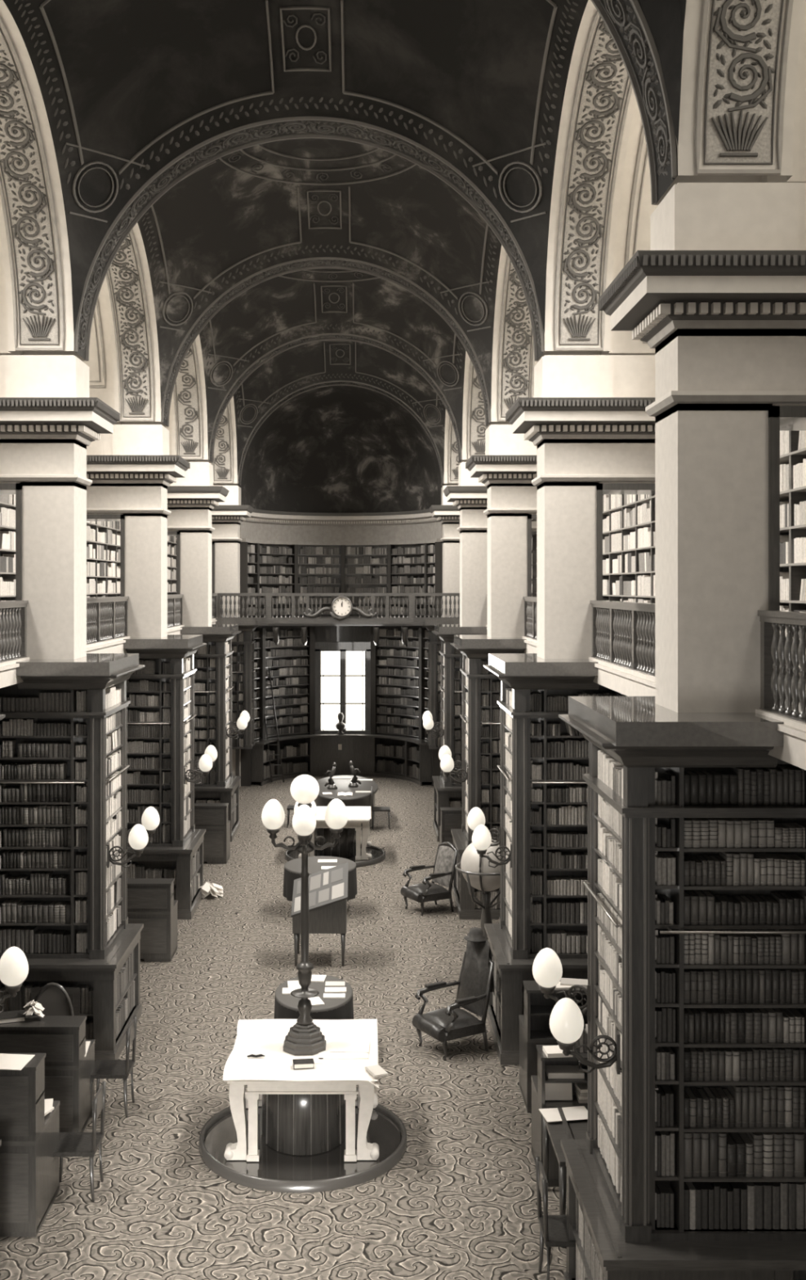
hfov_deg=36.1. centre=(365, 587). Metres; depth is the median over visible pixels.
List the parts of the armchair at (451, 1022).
leg, arm, leg, seat frame, arm, backrest, frame, leg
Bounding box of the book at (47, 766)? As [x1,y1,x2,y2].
[45,762,52,779]
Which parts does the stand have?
leg, leg, sloping lid, leg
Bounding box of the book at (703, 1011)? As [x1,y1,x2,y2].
[697,1008,706,1043]
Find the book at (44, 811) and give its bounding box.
[42,804,48,824]
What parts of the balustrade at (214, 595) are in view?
post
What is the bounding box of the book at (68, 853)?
[66,848,71,868]
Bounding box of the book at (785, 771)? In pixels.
[774,764,788,805]
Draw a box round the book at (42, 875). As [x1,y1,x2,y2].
[40,871,47,895]
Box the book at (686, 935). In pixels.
[684,929,688,964]
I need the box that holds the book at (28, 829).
[26,826,31,847]
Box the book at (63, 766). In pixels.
[59,761,67,779]
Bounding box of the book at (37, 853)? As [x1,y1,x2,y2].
[35,848,42,868]
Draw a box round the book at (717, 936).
[711,929,719,964]
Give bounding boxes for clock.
[331,595,352,617]
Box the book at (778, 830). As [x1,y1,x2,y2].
[773,823,782,848]
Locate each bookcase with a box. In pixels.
[0,653,145,959]
[0,714,5,719]
[123,635,206,847]
[180,624,241,786]
[215,619,259,749]
[240,542,442,617]
[240,626,440,786]
[422,619,459,749]
[431,624,487,786]
[450,635,526,845]
[483,653,617,959]
[558,696,805,1242]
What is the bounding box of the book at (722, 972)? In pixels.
[716,968,725,1003]
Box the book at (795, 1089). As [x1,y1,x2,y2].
[791,1085,799,1127]
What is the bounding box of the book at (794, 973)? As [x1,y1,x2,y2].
[790,968,799,1004]
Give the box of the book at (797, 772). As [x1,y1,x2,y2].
[786,765,801,805]
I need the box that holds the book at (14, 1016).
[0,1009,25,1024]
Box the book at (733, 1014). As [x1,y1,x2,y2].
[725,1008,737,1043]
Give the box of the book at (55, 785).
[53,783,57,802]
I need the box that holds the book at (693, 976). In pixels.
[688,968,697,1003]
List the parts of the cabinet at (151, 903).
panel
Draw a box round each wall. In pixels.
[176,483,442,786]
[442,475,457,485]
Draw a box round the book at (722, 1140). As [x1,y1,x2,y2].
[717,1132,726,1177]
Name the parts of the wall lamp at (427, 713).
globe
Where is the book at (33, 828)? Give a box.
[31,826,35,847]
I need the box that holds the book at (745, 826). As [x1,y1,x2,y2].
[737,817,750,848]
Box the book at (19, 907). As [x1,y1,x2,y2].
[16,901,26,923]
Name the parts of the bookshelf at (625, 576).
shelf, shelf, shelf, shelf, shelf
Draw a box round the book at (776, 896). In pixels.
[769,892,786,924]
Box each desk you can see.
[0,1015,94,1132]
[0,1053,59,1236]
[194,803,230,863]
[314,775,377,830]
[439,807,462,846]
[484,923,587,1065]
[518,980,587,1113]
[530,1044,587,1186]
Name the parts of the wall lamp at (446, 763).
globe, arm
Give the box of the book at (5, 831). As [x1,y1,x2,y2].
[3,826,10,847]
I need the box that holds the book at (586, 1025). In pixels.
[585,1024,587,1034]
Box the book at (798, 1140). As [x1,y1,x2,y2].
[792,1132,804,1177]
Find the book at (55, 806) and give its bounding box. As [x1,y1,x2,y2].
[54,804,61,824]
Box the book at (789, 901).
[777,892,793,924]
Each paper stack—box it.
[542,1045,572,1057]
[545,1065,584,1079]
[554,982,575,990]
[560,977,587,988]
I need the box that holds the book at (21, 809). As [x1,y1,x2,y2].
[19,804,27,824]
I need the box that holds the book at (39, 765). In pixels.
[36,762,44,779]
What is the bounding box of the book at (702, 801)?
[691,770,706,805]
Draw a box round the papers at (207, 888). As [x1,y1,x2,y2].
[199,881,223,898]
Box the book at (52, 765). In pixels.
[49,761,58,779]
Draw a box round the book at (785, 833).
[773,822,789,848]
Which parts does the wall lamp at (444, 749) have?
globe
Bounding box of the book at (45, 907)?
[42,901,52,923]
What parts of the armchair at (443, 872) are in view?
leg, arm, leg, seat frame, arm, backrest, frame, leg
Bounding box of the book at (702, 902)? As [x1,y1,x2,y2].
[692,889,706,924]
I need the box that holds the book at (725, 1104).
[715,1087,728,1128]
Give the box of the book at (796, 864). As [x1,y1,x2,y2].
[785,854,800,885]
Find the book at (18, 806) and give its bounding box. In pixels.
[16,804,23,824]
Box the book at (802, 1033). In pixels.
[792,1008,804,1042]
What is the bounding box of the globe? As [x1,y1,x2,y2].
[454,839,500,937]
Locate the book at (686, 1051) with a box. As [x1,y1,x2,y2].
[684,1048,690,1080]
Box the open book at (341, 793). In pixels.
[337,791,352,795]
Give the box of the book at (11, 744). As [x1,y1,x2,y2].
[8,739,16,757]
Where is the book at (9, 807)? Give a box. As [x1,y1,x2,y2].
[8,804,15,824]
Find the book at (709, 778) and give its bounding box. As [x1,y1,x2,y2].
[699,770,713,805]
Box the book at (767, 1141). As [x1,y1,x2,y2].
[760,1132,773,1177]
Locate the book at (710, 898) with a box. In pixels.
[699,889,715,924]
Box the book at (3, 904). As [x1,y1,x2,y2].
[1,899,9,923]
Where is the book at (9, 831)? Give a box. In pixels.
[7,826,14,846]
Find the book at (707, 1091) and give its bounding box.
[702,1087,715,1127]
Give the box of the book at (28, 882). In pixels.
[26,876,30,895]
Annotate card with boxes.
[317,859,337,862]
[320,866,335,869]
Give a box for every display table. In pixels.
[223,1080,378,1161]
[297,818,371,860]
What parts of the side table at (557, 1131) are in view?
leg, leg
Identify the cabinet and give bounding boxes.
[0,923,143,1062]
[127,829,205,919]
[127,878,177,961]
[194,776,240,841]
[431,776,462,841]
[450,829,500,919]
[560,1139,805,1279]
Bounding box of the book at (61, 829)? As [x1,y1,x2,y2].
[59,826,63,847]
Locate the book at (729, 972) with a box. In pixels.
[724,968,733,1004]
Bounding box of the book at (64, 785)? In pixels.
[62,783,66,802]
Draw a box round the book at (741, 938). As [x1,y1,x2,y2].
[731,929,744,964]
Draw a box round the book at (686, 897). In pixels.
[684,890,690,924]
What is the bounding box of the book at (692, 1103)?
[684,1088,696,1127]
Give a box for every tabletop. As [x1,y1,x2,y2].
[222,1018,378,1088]
[315,806,370,818]
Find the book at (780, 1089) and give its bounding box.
[776,1085,784,1127]
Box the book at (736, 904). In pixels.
[727,896,740,924]
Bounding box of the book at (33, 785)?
[31,783,36,802]
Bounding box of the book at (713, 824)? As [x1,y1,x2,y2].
[705,817,717,847]
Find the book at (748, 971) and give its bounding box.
[744,968,751,1003]
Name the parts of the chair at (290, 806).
leg, seat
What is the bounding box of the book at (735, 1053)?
[729,1048,739,1080]
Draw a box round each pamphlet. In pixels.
[574,1083,587,1093]
[574,1086,587,1096]
[574,1089,587,1100]
[575,1093,587,1103]
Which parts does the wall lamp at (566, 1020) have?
globe, arm, plate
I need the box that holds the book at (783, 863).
[772,853,786,885]
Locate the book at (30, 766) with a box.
[28,762,34,779]
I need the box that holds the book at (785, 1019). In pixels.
[782,1012,788,1043]
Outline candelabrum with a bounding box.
[261,774,347,1055]
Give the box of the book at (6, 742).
[4,738,12,757]
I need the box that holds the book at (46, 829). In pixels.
[44,826,51,847]
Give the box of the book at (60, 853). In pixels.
[57,848,65,868]
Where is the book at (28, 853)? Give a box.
[26,848,34,868]
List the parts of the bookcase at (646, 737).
shelf, shelf, shelf, shelf, shelf, shelf, shelf, shelf, shelf, cornice, moulding, ladder rail, shelf, shelf, shelf, shelf, shelf, shelf, shelf, shelf, shelf, shelf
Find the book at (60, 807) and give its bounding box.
[57,804,64,824]
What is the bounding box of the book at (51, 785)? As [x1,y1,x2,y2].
[48,783,53,802]
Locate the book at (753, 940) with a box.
[748,933,756,964]
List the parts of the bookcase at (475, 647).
moulding, ladder rail, cornice, shelf, shelf, shelf, shelf, shelf, shelf, shelf, shelf, shelf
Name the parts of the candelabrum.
globe, arm, arm, globe, globe, stem, globe, arm, globe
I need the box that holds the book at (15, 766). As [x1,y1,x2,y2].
[13,763,19,779]
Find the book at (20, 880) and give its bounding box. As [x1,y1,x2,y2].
[18,875,26,895]
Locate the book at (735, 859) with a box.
[730,852,739,885]
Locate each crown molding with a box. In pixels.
[0,397,119,486]
[86,455,190,515]
[167,485,229,531]
[175,505,253,542]
[428,505,459,542]
[443,485,536,531]
[465,455,536,515]
[505,397,654,486]
[598,249,805,416]
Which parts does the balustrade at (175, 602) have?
post, rail, post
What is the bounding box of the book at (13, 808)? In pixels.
[11,804,19,824]
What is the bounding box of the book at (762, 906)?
[751,894,765,924]
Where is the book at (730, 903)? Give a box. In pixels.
[720,895,733,924]
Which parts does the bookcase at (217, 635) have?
shelf, shelf, shelf, shelf, cornice, moulding, ladder rail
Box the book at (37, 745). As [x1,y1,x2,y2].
[35,742,43,757]
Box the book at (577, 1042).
[573,1039,578,1052]
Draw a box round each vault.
[3,0,587,333]
[107,116,501,408]
[199,256,466,448]
[233,333,445,475]
[638,0,686,144]
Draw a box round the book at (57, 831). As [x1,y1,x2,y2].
[55,826,61,847]
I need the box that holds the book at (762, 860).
[752,853,766,885]
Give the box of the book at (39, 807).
[37,804,44,824]
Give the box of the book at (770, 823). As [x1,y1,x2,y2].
[762,817,774,847]
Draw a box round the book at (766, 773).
[759,767,769,805]
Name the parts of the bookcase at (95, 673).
shelf, shelf, shelf, shelf, shelf, shelf, shelf, shelf, shelf, shelf, ladder rail, moulding, cornice, shelf, shelf, shelf, shelf, shelf, shelf, shelf, shelf, shelf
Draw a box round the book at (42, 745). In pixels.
[40,742,47,757]
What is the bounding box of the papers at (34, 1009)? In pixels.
[23,1000,44,1017]
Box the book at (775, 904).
[764,896,778,924]
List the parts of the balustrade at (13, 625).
rail, rail, post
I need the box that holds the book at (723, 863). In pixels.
[713,855,726,885]
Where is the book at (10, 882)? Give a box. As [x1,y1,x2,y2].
[8,875,15,895]
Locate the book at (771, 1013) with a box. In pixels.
[764,1008,776,1042]
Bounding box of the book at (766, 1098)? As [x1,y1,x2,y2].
[761,1085,770,1127]
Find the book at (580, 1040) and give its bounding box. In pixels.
[578,1031,582,1053]
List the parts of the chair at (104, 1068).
leg, leg, seat, leg, post, backrest, leg, post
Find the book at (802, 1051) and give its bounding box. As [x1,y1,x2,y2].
[798,1048,804,1080]
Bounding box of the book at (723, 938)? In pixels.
[715,929,727,964]
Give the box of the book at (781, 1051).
[778,1048,785,1080]
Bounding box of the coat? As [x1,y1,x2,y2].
[464,933,494,995]
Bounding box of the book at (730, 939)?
[720,929,733,964]
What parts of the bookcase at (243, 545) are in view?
shelf, shelf, shelf, shelf, shelf, shelf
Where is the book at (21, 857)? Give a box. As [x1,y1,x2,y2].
[19,848,26,868]
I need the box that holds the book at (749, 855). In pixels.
[745,852,753,885]
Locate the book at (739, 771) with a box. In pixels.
[729,767,743,805]
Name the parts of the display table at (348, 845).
leg, leg, console leg, console leg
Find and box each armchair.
[400,841,457,915]
[412,951,494,1061]
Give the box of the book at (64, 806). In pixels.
[62,804,68,824]
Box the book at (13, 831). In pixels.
[11,826,18,847]
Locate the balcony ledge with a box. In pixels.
[588,657,805,770]
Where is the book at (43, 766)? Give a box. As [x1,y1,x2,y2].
[40,762,48,779]
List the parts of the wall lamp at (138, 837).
plate, arm, globe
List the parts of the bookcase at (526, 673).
shelf, shelf, shelf, shelf, shelf, shelf, shelf, shelf, moulding, cornice, ladder rail, shelf, shelf, shelf, shelf, shelf, shelf, shelf, shelf, shelf, shelf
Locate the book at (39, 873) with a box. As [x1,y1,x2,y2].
[37,871,43,894]
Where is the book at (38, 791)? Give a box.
[35,783,40,802]
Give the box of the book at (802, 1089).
[798,1085,804,1127]
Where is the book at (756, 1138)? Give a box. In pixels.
[745,1132,763,1177]
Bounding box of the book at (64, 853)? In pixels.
[62,848,69,868]
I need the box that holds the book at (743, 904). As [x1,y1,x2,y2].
[732,895,746,924]
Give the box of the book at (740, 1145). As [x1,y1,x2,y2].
[728,1132,745,1177]
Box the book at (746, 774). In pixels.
[741,767,750,805]
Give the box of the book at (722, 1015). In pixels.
[715,1008,724,1043]
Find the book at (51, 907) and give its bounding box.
[48,901,57,923]
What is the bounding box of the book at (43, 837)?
[41,826,46,847]
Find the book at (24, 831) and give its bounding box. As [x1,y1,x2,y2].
[22,826,27,846]
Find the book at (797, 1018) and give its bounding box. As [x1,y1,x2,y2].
[786,1008,801,1043]
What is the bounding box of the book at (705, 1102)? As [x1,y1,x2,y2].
[696,1088,709,1128]
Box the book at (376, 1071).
[364,1064,387,1077]
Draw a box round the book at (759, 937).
[749,929,764,964]
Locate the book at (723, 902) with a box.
[713,894,727,924]
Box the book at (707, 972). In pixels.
[702,968,711,1003]
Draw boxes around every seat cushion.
[407,882,448,894]
[422,1008,481,1032]
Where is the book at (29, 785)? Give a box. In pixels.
[27,783,31,802]
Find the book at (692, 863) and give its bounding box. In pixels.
[684,854,695,885]
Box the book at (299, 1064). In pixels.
[292,1058,314,1069]
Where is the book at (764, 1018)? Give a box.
[757,1008,768,1043]
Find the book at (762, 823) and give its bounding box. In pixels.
[754,817,766,848]
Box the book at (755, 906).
[745,895,759,924]
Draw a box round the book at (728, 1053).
[722,1048,732,1080]
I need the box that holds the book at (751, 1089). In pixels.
[747,1085,755,1127]
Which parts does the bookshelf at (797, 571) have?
shelf, shelf, shelf, shelf, shelf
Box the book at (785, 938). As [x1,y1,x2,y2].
[773,929,790,964]
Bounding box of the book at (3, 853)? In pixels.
[2,849,8,868]
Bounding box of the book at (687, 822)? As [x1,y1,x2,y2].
[684,817,692,848]
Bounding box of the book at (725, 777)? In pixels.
[714,770,728,805]
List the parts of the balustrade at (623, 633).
post, post, rail, rail, post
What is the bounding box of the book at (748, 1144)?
[737,1132,753,1177]
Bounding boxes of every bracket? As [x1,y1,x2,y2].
[272,626,279,644]
[300,626,306,644]
[373,626,379,644]
[401,626,408,644]
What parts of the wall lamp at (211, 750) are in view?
plate, globe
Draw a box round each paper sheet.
[0,1053,35,1070]
[44,1098,53,1112]
[44,1106,53,1115]
[84,1041,90,1057]
[303,1057,323,1063]
[318,1043,368,1059]
[328,1040,369,1053]
[331,777,351,778]
[350,778,372,780]
[355,791,370,792]
[538,1106,587,1122]
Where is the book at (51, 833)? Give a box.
[48,826,53,847]
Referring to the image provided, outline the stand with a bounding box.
[290,862,348,966]
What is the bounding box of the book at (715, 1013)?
[708,1008,719,1043]
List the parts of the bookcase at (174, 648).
shelf, shelf, shelf, shelf, shelf, shelf, shelf, shelf, shelf, ladder rail, moulding, cornice, shelf, shelf, shelf, shelf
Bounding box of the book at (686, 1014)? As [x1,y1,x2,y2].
[684,1008,688,1043]
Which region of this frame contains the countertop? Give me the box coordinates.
[253,733,427,786]
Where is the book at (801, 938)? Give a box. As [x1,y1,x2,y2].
[795,929,804,964]
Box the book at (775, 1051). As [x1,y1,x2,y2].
[772,1048,779,1080]
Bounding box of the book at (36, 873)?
[34,871,40,894]
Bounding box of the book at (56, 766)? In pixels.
[54,762,61,779]
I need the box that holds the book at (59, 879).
[57,874,65,895]
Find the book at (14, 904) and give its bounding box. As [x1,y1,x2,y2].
[10,899,21,923]
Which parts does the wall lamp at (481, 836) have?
globe, arm, plate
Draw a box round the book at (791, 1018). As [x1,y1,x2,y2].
[779,1008,795,1043]
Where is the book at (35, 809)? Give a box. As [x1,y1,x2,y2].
[32,804,39,824]
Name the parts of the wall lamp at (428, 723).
globe, arm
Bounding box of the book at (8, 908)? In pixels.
[5,899,14,923]
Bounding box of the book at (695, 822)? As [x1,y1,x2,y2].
[688,817,700,848]
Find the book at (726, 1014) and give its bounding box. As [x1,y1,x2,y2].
[720,1008,729,1043]
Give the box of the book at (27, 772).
[25,763,31,779]
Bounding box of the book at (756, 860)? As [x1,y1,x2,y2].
[753,854,759,885]
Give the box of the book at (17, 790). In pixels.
[15,786,19,802]
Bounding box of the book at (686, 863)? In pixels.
[684,857,689,885]
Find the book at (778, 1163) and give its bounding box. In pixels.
[771,1132,783,1177]
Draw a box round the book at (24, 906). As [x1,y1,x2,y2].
[22,901,31,923]
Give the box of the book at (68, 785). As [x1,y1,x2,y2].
[66,783,71,802]
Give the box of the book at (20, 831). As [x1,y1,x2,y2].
[18,826,26,847]
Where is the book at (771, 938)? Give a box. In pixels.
[760,929,775,964]
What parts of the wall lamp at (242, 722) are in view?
arm, globe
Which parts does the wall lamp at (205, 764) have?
plate, arm, globe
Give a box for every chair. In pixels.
[31,982,73,1015]
[53,1080,106,1202]
[90,1015,137,1118]
[286,804,294,827]
[370,786,390,829]
[535,1155,575,1279]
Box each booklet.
[282,987,300,994]
[287,980,301,988]
[307,996,324,1006]
[311,974,326,982]
[323,993,345,998]
[324,981,345,986]
[324,986,346,992]
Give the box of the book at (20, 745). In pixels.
[17,742,26,757]
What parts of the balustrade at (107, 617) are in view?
post, rail, rail, post, post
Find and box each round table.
[274,975,353,1019]
[283,856,356,901]
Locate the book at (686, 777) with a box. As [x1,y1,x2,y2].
[684,772,689,805]
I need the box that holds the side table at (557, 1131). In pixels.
[542,1106,587,1248]
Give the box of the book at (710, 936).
[706,929,714,964]
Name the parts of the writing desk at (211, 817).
panel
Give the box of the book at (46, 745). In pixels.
[44,742,51,757]
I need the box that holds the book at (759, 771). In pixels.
[748,767,763,805]
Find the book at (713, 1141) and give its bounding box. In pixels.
[708,1132,718,1177]
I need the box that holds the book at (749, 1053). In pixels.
[743,1048,753,1080]
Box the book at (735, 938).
[727,929,738,964]
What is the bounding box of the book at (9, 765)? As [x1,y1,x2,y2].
[7,762,14,779]
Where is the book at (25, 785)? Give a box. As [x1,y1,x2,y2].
[23,783,27,802]
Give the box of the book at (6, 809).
[4,804,10,824]
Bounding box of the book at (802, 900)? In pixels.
[791,892,804,924]
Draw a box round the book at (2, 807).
[1,804,8,824]
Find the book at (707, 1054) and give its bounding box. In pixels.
[701,1048,711,1080]
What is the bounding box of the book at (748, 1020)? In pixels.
[741,1008,753,1043]
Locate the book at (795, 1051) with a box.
[791,1048,799,1080]
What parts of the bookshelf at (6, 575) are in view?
shelf, shelf, shelf, shelf, shelf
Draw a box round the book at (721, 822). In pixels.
[715,817,725,848]
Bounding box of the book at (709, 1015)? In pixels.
[704,1008,712,1043]
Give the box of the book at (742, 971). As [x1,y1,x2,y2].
[738,968,745,1003]
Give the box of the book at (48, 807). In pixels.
[45,804,52,824]
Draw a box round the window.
[315,641,370,733]
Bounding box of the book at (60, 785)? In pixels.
[57,783,62,802]
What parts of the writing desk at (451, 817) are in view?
panel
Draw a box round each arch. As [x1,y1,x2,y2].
[0,0,74,352]
[0,222,160,421]
[74,115,544,360]
[114,333,208,459]
[185,360,237,483]
[240,385,441,493]
[444,409,467,483]
[462,351,511,459]
[490,244,654,421]
[544,0,805,352]
[591,0,677,204]
[677,0,805,181]
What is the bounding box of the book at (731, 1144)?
[725,1132,736,1177]
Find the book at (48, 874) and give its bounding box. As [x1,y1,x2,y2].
[44,871,53,894]
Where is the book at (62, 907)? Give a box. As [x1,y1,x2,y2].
[59,901,68,923]
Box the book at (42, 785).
[40,783,45,802]
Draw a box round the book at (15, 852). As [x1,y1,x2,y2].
[13,848,20,868]
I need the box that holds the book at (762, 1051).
[758,1048,766,1080]
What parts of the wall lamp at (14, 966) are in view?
arm, globe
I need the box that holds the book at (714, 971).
[710,968,718,1004]
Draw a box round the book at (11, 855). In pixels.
[8,849,16,868]
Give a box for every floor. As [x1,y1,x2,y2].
[0,635,129,688]
[0,773,566,1279]
[167,625,183,635]
[211,617,217,624]
[215,615,459,626]
[521,635,536,653]
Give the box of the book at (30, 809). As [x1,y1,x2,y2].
[28,804,36,824]
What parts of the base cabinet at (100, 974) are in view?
door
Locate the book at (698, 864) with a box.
[690,856,702,885]
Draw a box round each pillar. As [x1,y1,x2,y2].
[0,355,89,659]
[86,424,168,637]
[167,462,213,626]
[176,485,240,617]
[440,485,459,617]
[457,462,536,626]
[484,424,536,637]
[533,355,654,659]
[649,182,805,712]
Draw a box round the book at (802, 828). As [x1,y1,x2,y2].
[793,822,804,848]
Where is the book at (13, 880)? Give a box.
[11,875,19,894]
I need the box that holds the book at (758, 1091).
[755,1085,762,1127]
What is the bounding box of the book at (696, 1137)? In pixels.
[692,1132,701,1177]
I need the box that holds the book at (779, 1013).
[772,1008,782,1042]
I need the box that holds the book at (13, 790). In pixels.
[11,786,19,802]
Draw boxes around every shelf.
[25,973,137,1016]
[115,1007,135,1042]
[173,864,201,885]
[493,977,524,1015]
[571,1225,593,1279]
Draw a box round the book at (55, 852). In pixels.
[53,848,60,868]
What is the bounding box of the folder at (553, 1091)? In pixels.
[544,1083,572,1100]
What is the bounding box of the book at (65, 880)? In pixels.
[62,875,69,895]
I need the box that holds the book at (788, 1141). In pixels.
[782,1132,794,1177]
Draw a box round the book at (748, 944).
[737,929,751,964]
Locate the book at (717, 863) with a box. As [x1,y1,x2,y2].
[708,855,720,885]
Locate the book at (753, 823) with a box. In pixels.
[746,817,757,848]
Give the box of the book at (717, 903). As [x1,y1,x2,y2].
[714,897,720,924]
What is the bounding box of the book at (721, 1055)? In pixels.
[715,1048,724,1080]
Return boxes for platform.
[198,1103,407,1193]
[284,845,385,867]
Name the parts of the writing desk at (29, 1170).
panel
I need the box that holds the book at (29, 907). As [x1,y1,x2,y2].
[26,901,36,923]
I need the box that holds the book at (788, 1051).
[784,1048,791,1080]
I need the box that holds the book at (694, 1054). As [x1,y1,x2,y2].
[688,1048,697,1080]
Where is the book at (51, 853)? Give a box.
[48,848,55,868]
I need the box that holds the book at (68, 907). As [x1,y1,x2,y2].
[65,901,71,923]
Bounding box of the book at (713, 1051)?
[708,1048,718,1080]
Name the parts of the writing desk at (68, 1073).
panel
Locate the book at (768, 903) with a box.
[758,895,772,924]
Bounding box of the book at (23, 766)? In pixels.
[21,762,29,779]
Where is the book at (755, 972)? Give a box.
[751,968,759,1004]
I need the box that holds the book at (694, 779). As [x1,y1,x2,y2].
[684,771,698,805]
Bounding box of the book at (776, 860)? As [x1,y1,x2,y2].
[766,853,780,885]
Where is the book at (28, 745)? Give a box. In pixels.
[26,742,34,757]
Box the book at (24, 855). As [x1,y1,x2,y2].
[22,849,28,868]
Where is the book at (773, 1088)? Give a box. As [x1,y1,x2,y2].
[769,1085,776,1127]
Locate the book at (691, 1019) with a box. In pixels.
[684,1008,693,1042]
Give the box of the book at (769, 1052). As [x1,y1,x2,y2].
[764,1048,773,1080]
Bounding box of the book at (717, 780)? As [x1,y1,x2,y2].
[706,770,721,805]
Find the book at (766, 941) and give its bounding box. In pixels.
[755,929,768,964]
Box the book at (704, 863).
[694,855,707,885]
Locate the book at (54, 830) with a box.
[52,826,57,846]
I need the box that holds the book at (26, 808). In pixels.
[23,804,31,824]
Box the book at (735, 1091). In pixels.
[727,1085,741,1127]
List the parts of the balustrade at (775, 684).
post, rail, rail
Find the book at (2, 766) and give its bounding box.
[1,763,6,779]
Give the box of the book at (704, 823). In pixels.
[697,817,709,847]
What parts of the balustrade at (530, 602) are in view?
post, rail, post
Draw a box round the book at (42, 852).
[39,848,47,868]
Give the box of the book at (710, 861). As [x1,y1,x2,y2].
[700,854,714,885]
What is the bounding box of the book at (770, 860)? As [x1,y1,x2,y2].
[758,852,773,885]
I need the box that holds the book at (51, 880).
[48,875,56,895]
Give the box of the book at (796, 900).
[784,891,799,924]
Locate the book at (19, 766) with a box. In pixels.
[17,763,23,779]
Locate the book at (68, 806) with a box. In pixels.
[66,804,71,824]
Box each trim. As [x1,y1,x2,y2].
[0,483,22,653]
[86,514,124,596]
[160,256,490,426]
[167,531,180,594]
[171,541,214,592]
[208,333,462,462]
[237,380,444,485]
[240,508,442,545]
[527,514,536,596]
[531,531,536,536]
[595,483,654,600]
[768,405,805,706]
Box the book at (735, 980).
[732,968,739,1004]
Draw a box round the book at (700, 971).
[695,968,703,1003]
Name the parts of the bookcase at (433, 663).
cornice, moulding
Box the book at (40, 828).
[38,826,42,847]
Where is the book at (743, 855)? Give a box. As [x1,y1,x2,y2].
[737,852,746,885]
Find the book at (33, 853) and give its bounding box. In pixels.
[31,848,38,868]
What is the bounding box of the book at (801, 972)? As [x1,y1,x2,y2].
[795,968,804,1004]
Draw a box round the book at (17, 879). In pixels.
[15,875,22,895]
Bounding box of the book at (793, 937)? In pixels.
[786,929,798,964]
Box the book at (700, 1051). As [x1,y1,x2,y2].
[695,1048,703,1080]
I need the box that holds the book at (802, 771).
[792,765,804,805]
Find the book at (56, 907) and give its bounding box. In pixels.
[53,901,62,923]
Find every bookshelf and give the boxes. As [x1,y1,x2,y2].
[0,502,15,600]
[86,521,119,597]
[167,536,177,594]
[531,536,536,596]
[602,494,654,603]
[779,430,805,676]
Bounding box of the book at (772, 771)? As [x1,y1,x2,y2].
[761,767,776,805]
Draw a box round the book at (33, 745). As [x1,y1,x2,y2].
[31,742,38,757]
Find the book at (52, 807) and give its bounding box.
[50,804,57,824]
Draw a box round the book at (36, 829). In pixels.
[34,826,39,847]
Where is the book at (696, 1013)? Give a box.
[689,1008,700,1043]
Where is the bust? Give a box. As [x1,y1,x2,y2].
[334,712,346,734]
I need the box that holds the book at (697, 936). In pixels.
[693,929,701,964]
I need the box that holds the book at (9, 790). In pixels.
[6,786,15,802]
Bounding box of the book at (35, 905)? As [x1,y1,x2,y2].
[32,901,41,923]
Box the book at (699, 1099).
[688,1087,702,1127]
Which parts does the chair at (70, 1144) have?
leg, seat, leg, post, backrest, leg, post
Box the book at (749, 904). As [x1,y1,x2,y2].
[738,895,753,924]
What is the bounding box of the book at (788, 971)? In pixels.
[783,968,791,1003]
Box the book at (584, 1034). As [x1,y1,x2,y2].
[582,1028,587,1053]
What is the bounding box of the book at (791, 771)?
[781,765,794,805]
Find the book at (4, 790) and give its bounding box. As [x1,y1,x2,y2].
[2,786,10,802]
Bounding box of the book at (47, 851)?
[44,848,51,868]
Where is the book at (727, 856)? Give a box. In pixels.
[718,852,733,885]
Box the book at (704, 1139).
[700,1132,709,1177]
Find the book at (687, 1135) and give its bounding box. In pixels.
[684,1132,692,1177]
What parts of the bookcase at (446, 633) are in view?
moulding, cornice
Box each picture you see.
[293,896,300,912]
[296,880,301,894]
[308,891,315,907]
[309,874,320,891]
[318,888,328,903]
[323,871,328,885]
[330,867,342,883]
[331,882,343,899]
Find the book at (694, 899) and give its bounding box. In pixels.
[684,889,698,924]
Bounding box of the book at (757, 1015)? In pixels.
[749,1008,761,1043]
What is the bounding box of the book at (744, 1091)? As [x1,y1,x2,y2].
[740,1085,748,1127]
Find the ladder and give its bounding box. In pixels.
[264,667,284,782]
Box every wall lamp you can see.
[0,946,28,1013]
[106,823,148,867]
[125,806,159,849]
[183,754,212,784]
[193,745,217,774]
[225,715,247,739]
[231,710,249,733]
[422,710,440,733]
[422,715,444,739]
[438,745,462,774]
[440,754,467,784]
[466,807,501,848]
[471,824,511,867]
[532,947,590,1021]
[549,997,620,1074]
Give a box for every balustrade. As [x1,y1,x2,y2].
[0,600,28,662]
[86,596,128,644]
[167,594,183,627]
[211,592,217,618]
[217,592,459,621]
[522,596,536,639]
[590,600,654,676]
[757,609,805,723]
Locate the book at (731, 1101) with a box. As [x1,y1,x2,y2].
[722,1088,734,1127]
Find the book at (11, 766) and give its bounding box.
[10,763,17,779]
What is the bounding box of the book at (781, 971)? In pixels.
[777,968,785,1004]
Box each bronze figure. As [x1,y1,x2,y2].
[324,762,337,789]
[348,760,360,787]
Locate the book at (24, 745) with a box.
[22,742,30,757]
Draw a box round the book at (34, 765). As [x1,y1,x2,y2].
[32,761,40,779]
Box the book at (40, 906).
[37,901,46,923]
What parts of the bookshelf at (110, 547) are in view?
shelf, shelf, shelf, shelf, shelf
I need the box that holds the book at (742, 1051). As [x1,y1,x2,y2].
[737,1048,746,1080]
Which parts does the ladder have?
rail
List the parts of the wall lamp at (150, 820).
plate, globe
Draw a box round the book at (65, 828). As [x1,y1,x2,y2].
[63,826,68,847]

